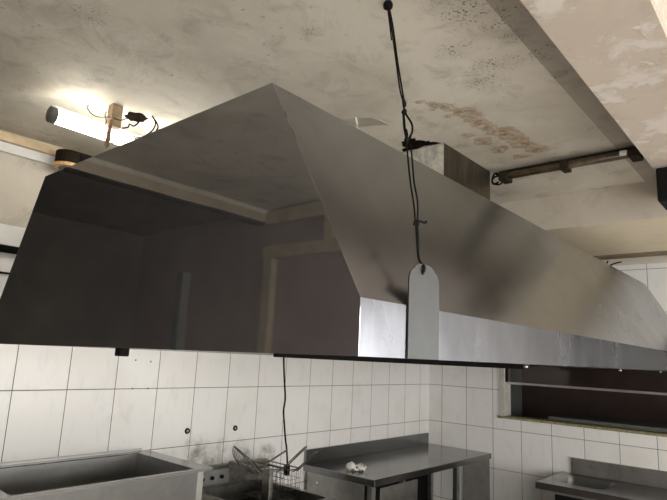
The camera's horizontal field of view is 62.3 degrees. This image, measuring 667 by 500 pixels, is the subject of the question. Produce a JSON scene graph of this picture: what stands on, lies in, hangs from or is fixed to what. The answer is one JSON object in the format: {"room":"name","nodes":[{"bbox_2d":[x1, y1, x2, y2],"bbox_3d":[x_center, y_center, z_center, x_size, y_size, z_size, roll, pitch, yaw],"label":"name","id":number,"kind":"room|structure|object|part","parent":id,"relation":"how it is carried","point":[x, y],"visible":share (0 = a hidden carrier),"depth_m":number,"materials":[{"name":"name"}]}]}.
{"room":"commercial kitchen","nodes":[
{"label":"commercial kitchen","id":0,"kind":"room"},
{"bbox_2d":[0,129,428,489],"bbox_3d":[-0.989,0.901,3.175,0.100,2.626,5.920,-7,-14,40],"label":"wall","id":1,"kind":"structure","parent":0,"point":[56,401],"depth_m":3.23,"materials":[{"name":"white tile"}]},
{"bbox_2d":[0,244,18,253],"bbox_3d":[-0.703,0.211,3.492,0.036,0.036,2.878,-7,-14,40],"label":"pipe","id":2,"kind":"object","parent":1,"relation":"attached to","point":[3,248],"visible":0.02,"depth_m":2.56,"materials":[{"name":"black metal"}]},
{"bbox_2d":[0,223,25,246],"bbox_3d":[-0.857,0.110,3.358,0.006,0.100,2.450,-7,-14,40],"label":"trim","id":3,"kind":"structure","parent":1,"relation":"attached to","point":[10,235],"depth_m":2.60,"materials":[{"name":"white paint"}]},
{"bbox_2d":[0,141,54,165],"bbox_3d":[-0.831,-0.293,3.429,0.024,0.044,2.450,-7,-14,40],"label":"trim","id":4,"kind":"structure","parent":1,"relation":"attached to","point":[11,149],"depth_m":2.67,"materials":[{"name":"white paint"}]},
{"bbox_2d":[0,130,59,156],"bbox_3d":[-0.820,-0.337,3.430,0.047,0.043,2.450,-7,-14,40],"label":"trim","id":5,"kind":"structure","parent":1,"relation":"attached to","point":[6,137],"depth_m":2.66,"materials":[{"name":"beige paint"}]},
{"bbox_2d":[53,149,92,169],"bbox_3d":[-1.209,-0.413,2.843,0.133,0.084,0.442,-7,-14,40],"label":"wall lamp","id":6,"kind":"object","parent":1,"relation":"attached to","point":[64,158],"visible":0.41,"depth_m":2.68,"materials":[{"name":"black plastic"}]},
{"bbox_2d":[304,433,428,463],"bbox_3d":[0.339,1.615,4.537,0.020,0.098,1.667,-7,-14,40],"label":"backsplash","id":7,"kind":"structure","parent":1,"relation":"attached to","point":[334,452],"depth_m":4.41,"materials":[{"name":"metal"}]},
{"bbox_2d":[594,251,666,259],"bbox_3d":[2.894,-0.156,3.128,6.031,0.208,0.140,-7,-14,40],"label":"trim","id":8,"kind":"structure","parent":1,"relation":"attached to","point":[654,253],"depth_m":3.80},
{"bbox_2d":[0,0,666,203],"bbox_3d":[1.398,-0.712,1.450,6.231,0.123,5.920,-7,-14,40],"label":"ceiling","id":9,"kind":"structure","parent":0,"point":[470,85],"depth_m":1.96,"materials":[{"name":"paint"}]},
{"bbox_2d":[45,104,141,144],"bbox_3d":[-0.699,-0.458,2.617,0.066,0.138,1.264,-7,-14,40],"label":"lamp","id":10,"kind":"object","parent":9,"relation":"attached to","point":[57,115],"visible":0.41,"depth_m":2.23,"materials":[{"name":"white paint"}]},
{"bbox_2d":[87,103,125,148],"bbox_3d":[-0.946,-0.503,2.280,0.149,0.200,0.074,0,-11,12],"label":"wooden block","id":11,"kind":"object","parent":9,"relation":"hanging from","point":[114,119],"visible":1,"depth_m":2.27,"materials":[{"name":"brown wood"}]},
{"bbox_2d":[122,114,158,138],"bbox_3d":[-0.823,-0.524,2.353,0.146,0.124,0.023,8,-12,-26],"label":"loose wires","id":12,"kind":"object","parent":9,"relation":"hanging from","point":[137,123],"visible":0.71,"depth_m":2.35,"materials":[{"name":"black rubber"}]},
{"bbox_2d":[0,83,666,372],"bbox_3d":[0.561,0.300,2.928,1.792,0.638,3.635,-7,-14,40],"label":"exhaust hood","id":13,"kind":"object","parent":9,"relation":"hanging from","point":[260,221],"visible":1,"depth_m":1.39,"materials":[{"name":"metal"}]},
{"bbox_3d":[-0.620,-0.022,1.590,1.788,0.616,0.002,-7,-14,40],"label":"panel","id":14,"kind":"part","parent":13,"relation":"part of","materials":[{"name":"metal"}]},
{"bbox_2d":[283,357,289,475],"bbox_3d":[-0.284,0.986,3.302,0.036,0.752,0.360,2,-11,5],"label":"power cord","id":15,"kind":"object","parent":13,"relation":"hanging from","point":[287,472],"visible":0.88,"depth_m":3.19,"materials":[{"name":"black rubber"}]},
{"bbox_3d":[-0.277,0.956,3.299,0.030,0.694,0.345,1,-11,7],"label":"cord","id":16,"kind":"part","parent":15,"relation":"part of","materials":[{"name":"black rubber"}]},
{"bbox_3d":[0.612,0.679,3.333,0.030,0.050,2.640,-7,-14,40],"label":"grease rail","id":17,"kind":"part","parent":13,"relation":"part of","materials":[{"name":"metal"}]},
{"bbox_3d":[0.185,0.125,1.128,0.003,0.193,0.116,-7,-14,40],"label":"hanger plate","id":18,"kind":"part","parent":13,"relation":"part of","materials":[{"name":"metal"}]},
{"bbox_2d":[403,143,489,199],"bbox_3d":[0.489,-0.246,2.787,0.450,0.374,0.505,-7,-14,40],"label":"duct","id":19,"kind":"object","parent":13,"relation":"on","point":[442,158],"visible":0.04,"depth_m":2.60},
{"bbox_3d":[1.742,0.601,4.275,1.788,0.616,0.002,-7,-14,40],"label":"panel","id":20,"kind":"part","parent":13,"relation":"part of","materials":[{"name":"metal"}]},
{"bbox_2d":[355,117,388,128],"bbox_3d":[0.153,-0.526,2.323,0.144,0.036,0.097,-1,-11,17],"label":"flake","id":21,"kind":"object","parent":9,"relation":"attached to","point":[360,121],"visible":0.94,"depth_m":2.33,"materials":[{"name":"white paint"}]},
{"bbox_2d":[383,0,426,271],"bbox_3d":[0.172,-0.323,1.344,0.033,0.800,0.290,6,-11,-15],"label":"cable","id":22,"kind":"object","parent":9,"relation":"hanging from","point":[387,5],"visible":1,"depth_m":1.31,"materials":[{"name":"black rubber"}]},
{"bbox_2d":[491,146,643,184],"bbox_3d":[1.095,-0.395,2.617,0.729,0.083,0.089,-7,-14,40],"label":"fluorescent light fixture","id":23,"kind":"object","parent":9,"relation":"attached to","point":[565,165],"visible":0.94,"depth_m":2.58,"materials":[{"name":"metal"}]},
{"bbox_2d":[486,0,666,182],"bbox_3d":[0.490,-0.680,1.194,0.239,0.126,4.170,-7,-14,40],"label":"ceiling beam","id":24,"kind":"structure","parent":9,"relation":"attached to","point":[618,48],"depth_m":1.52,"materials":[{"name":"paint"}]},
{"bbox_2d":[656,167,666,209],"bbox_3d":[1.487,-0.270,2.361,0.152,0.152,0.186,-7,-14,40],"label":"loudspeaker","id":25,"kind":"object","parent":24,"relation":"attached to","point":[661,173],"visible":1,"depth_m":2.33,"materials":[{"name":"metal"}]},
{"bbox_2d":[658,169,666,197],"bbox_3d":[1.428,-0.284,2.294,0.128,0.124,0.006,-7,-14,40],"label":"grille","id":26,"kind":"object","parent":25,"relation":"attached to","point":[662,173],"depth_m":2.33,"materials":[{"name":"black metal"}]},
{"bbox_2d":[510,369,521,415],"bbox_3d":[1.620,1.420,5.249,0.080,2.626,0.680,-7,-14,40],"label":"wall beyond partition","id":27,"kind":"structure","parent":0,"point":[515,374],"depth_m":5.38,"materials":[{"name":"grey paint"}]},
{"bbox_2d":[428,255,666,499],"bbox_3d":[3.235,1.135,3.353,6.231,2.626,0.120,-7,-14,40],"label":"wall","id":28,"kind":"structure","parent":0,"point":[463,400],"depth_m":4.63,"materials":[{"name":"white tile"}]},
{"bbox_2d":[497,366,666,436],"bbox_3d":[2.510,0.939,4.022,2.720,0.826,0.142,-7,-14,40],"label":"window","id":29,"kind":"structure","parent":28,"relation":"in","point":[504,373],"depth_m":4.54,"materials":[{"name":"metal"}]},
{"bbox_3d":[2.491,1.335,3.946,2.720,0.020,0.142,-7,-14,40],"label":"sill","id":30,"kind":"part","parent":29,"relation":"part of","materials":[{"name":"white tile"}]},
{"bbox_3d":[2.513,1.044,3.960,2.655,0.018,0.023,-7,-14,40],"label":"rail","id":31,"kind":"part","parent":29,"relation":"part of","materials":[{"name":"metal"}]},
{"bbox_2d":[548,414,666,431],"bbox_3d":[2.809,1.366,4.012,2.330,0.080,0.380,-7,-14,40],"label":"trim","id":32,"kind":"structure","parent":28,"relation":"attached to","point":[562,417],"depth_m":4.41,"materials":[{"name":"grey metal"}]},
{"bbox_2d":[571,457,666,488],"bbox_3d":[2.675,1.596,3.639,2.130,0.118,0.021,-7,-14,40],"label":"backsplash","id":33,"kind":"structure","parent":28,"relation":"attached to","point":[611,471],"depth_m":4.09,"materials":[{"name":"metal"}]},
{"bbox_2d":[498,181,666,255],"bbox_3d":[2.546,-0.251,2.733,6.031,0.201,0.930,-7,-14,40],"label":"wall","id":34,"kind":"structure","parent":0,"point":[630,218],"depth_m":3.15,"materials":[{"name":"paint"}]},
{"bbox_3d":[1.355,2.233,2.292,7.900,0.100,8.120,-7,-14,40],"label":"floor","id":35,"kind":"structure","parent":0,"visible":0},
{"bbox_2d":[0,448,212,499],"bbox_3d":[-1.160,1.514,2.362,0.577,1.104,1.025,-7,-14,40],"label":"sink","id":36,"kind":"object","parent":35,"relation":"on","point":[131,474],"visible":1,"depth_m":2.56,"materials":[{"name":"metal"}]},
{"bbox_3d":[-0.953,1.176,2.212,0.002,0.446,0.935,-7,-14,40],"label":"panel","id":37,"kind":"part","parent":36,"relation":"part of","materials":[{"name":"metal"}]},
{"bbox_3d":[-0.675,1.581,2.553,0.040,1.088,0.040,-7,-14,40],"label":"leg","id":38,"kind":"part","parent":36,"relation":"part of","materials":[{"name":"metal"}]},
{"bbox_2d":[202,458,335,499],"bbox_3d":[-0.403,1.748,3.112,0.660,0.995,0.600,-7,-14,40],"label":"fryer","id":39,"kind":"object","parent":35,"relation":"on","point":[224,481],"visible":0.75,"depth_m":3.30,"materials":[{"name":"metal"}]},
{"bbox_3d":[-0.710,1.346,3.270,0.010,0.085,0.225,-7,-14,40],"label":"switch panel","id":40,"kind":"part","parent":39,"relation":"part of","materials":[{"name":"metal"}]},
{"bbox_2d":[232,445,287,473],"bbox_3d":[-0.415,1.185,3.143,0.176,0.154,0.384,-7,-14,40],"label":"skimmer","id":41,"kind":"object","parent":39,"relation":"on","point":[241,464],"visible":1,"depth_m":3.09,"materials":[{"name":"metal"}]},
{"bbox_2d":[232,448,261,473],"bbox_3d":[-0.478,1.170,3.073,0.174,0.151,0.192,-7,-14,40],"label":"bowl","id":42,"kind":"object","parent":41,"relation":"on","point":[241,464],"depth_m":3.04,"materials":[{"name":"metal"}]},
{"bbox_3d":[-0.362,1.212,3.194,0.232,0.096,0.043,10,-13,-32],"label":"handle","id":43,"kind":"part","parent":41,"relation":"part of","materials":[{"name":"metal"}]},
{"bbox_2d":[242,446,306,499],"bbox_3d":[-0.343,1.291,3.230,0.441,0.327,0.092,-7,-14,40],"label":"basket","id":44,"kind":"object","parent":39,"relation":"in","point":[257,495],"visible":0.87,"depth_m":3.23,"materials":[{"name":"metal"}]},
{"bbox_3d":[-0.232,1.202,3.174,0.186,0.162,0.042,-4,-13,31],"label":"handle","id":45,"kind":"part","parent":44,"relation":"part of","materials":[{"name":"metal"}]},
{"bbox_2d":[255,451,318,499],"bbox_3d":[-0.276,1.327,3.304,0.441,0.291,0.102,-7,-14,40],"label":"basket","id":46,"kind":"object","parent":39,"relation":"in","point":[292,497],"visible":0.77,"depth_m":3.28,"materials":[{"name":"metal"}]},
{"bbox_3d":[-0.158,1.241,3.241,0.165,0.136,0.042,-3,-12,29],"label":"handle","id":47,"kind":"part","parent":46,"relation":"part of","materials":[{"name":"metal"}]},
{"bbox_2d":[303,433,490,499],"bbox_3d":[0.558,2.023,4.270,0.628,0.978,1.697,-7,-14,40],"label":"work table","id":48,"kind":"object","parent":35,"relation":"on","point":[401,467],"visible":0.95,"depth_m":4.20,"materials":[{"name":"metal"}]},
{"bbox_3d":[-0.006,1.854,3.677,0.508,0.635,0.003,-7,-14,40],"label":"panel","id":49,"kind":"part","parent":48,"relation":"part of","materials":[{"name":"metal"}]},
{"bbox_2d":[346,462,366,471],"bbox_3d":[0.156,1.484,3.774,0.148,0.063,0.071,1,-11,7],"label":"crumpled cloth","id":50,"kind":"object","parent":48,"relation":"on","point":[350,466],"visible":1,"depth_m":3.75,"materials":[{"name":"white fabric"}]},
{"bbox_3d":[0.342,1.971,4.471,0.004,0.535,1.655,-7,-14,40],"label":"panel","id":51,"kind":"part","parent":48,"relation":"part of","materials":[{"name":"silver metal"}]},
{"bbox_3d":[0.228,1.934,3.502,0.040,0.835,0.040,-7,-14,40],"label":"leg","id":52,"kind":"part","parent":48,"relation":"part of","materials":[{"name":"metal"}]},
{"bbox_3d":[0.446,1.723,3.744,0.005,0.260,0.450,-7,-14,40],"label":"drawer","id":53,"kind":"part","parent":48,"relation":"part of","materials":[{"name":"metal"}]},
{"bbox_3d":[0.879,2.251,5.007,0.040,0.835,0.040,-7,-14,40],"label":"leg","id":54,"kind":"part","parent":48,"relation":"part of","materials":[{"name":"metal"}]},
{"bbox_3d":[0.963,2.128,4.337,0.040,0.835,0.040,-7,-14,40],"label":"leg","id":55,"kind":"part","parent":48,"relation":"part of","materials":[{"name":"metal"}]},
{"bbox_3d":[1.231,2.220,4.754,0.250,0.835,0.003,-7,-14,40],"label":"panel","id":56,"kind":"part","parent":48,"relation":"part of","materials":[{"name":"silver metal"}]},
{"bbox_2d":[535,457,666,499],"bbox_3d":[2.451,1.909,3.388,2.200,0.848,0.577,-7,-14,40],"label":"countertop","id":57,"kind":"structure","parent":35,"relation":"on","point":[587,479],"depth_m":3.96,"materials":[{"name":"metal"}]},
{"bbox_3d":[1.697,1.943,3.675,0.420,0.518,0.008,-7,-14,40],"label":"vent panel","id":58,"kind":"part","parent":57,"relation":"part of","materials":[{"name":"metal"}]},
{"bbox_2d":[554,475,614,488],"bbox_3d":[1.821,1.759,3.993,0.350,0.150,0.340,-7,-14,40],"label":"basin","id":59,"kind":"object","parent":57,"relation":"in","point":[580,481],"depth_m":4.13,"materials":[{"name":"metal"}]}
]}

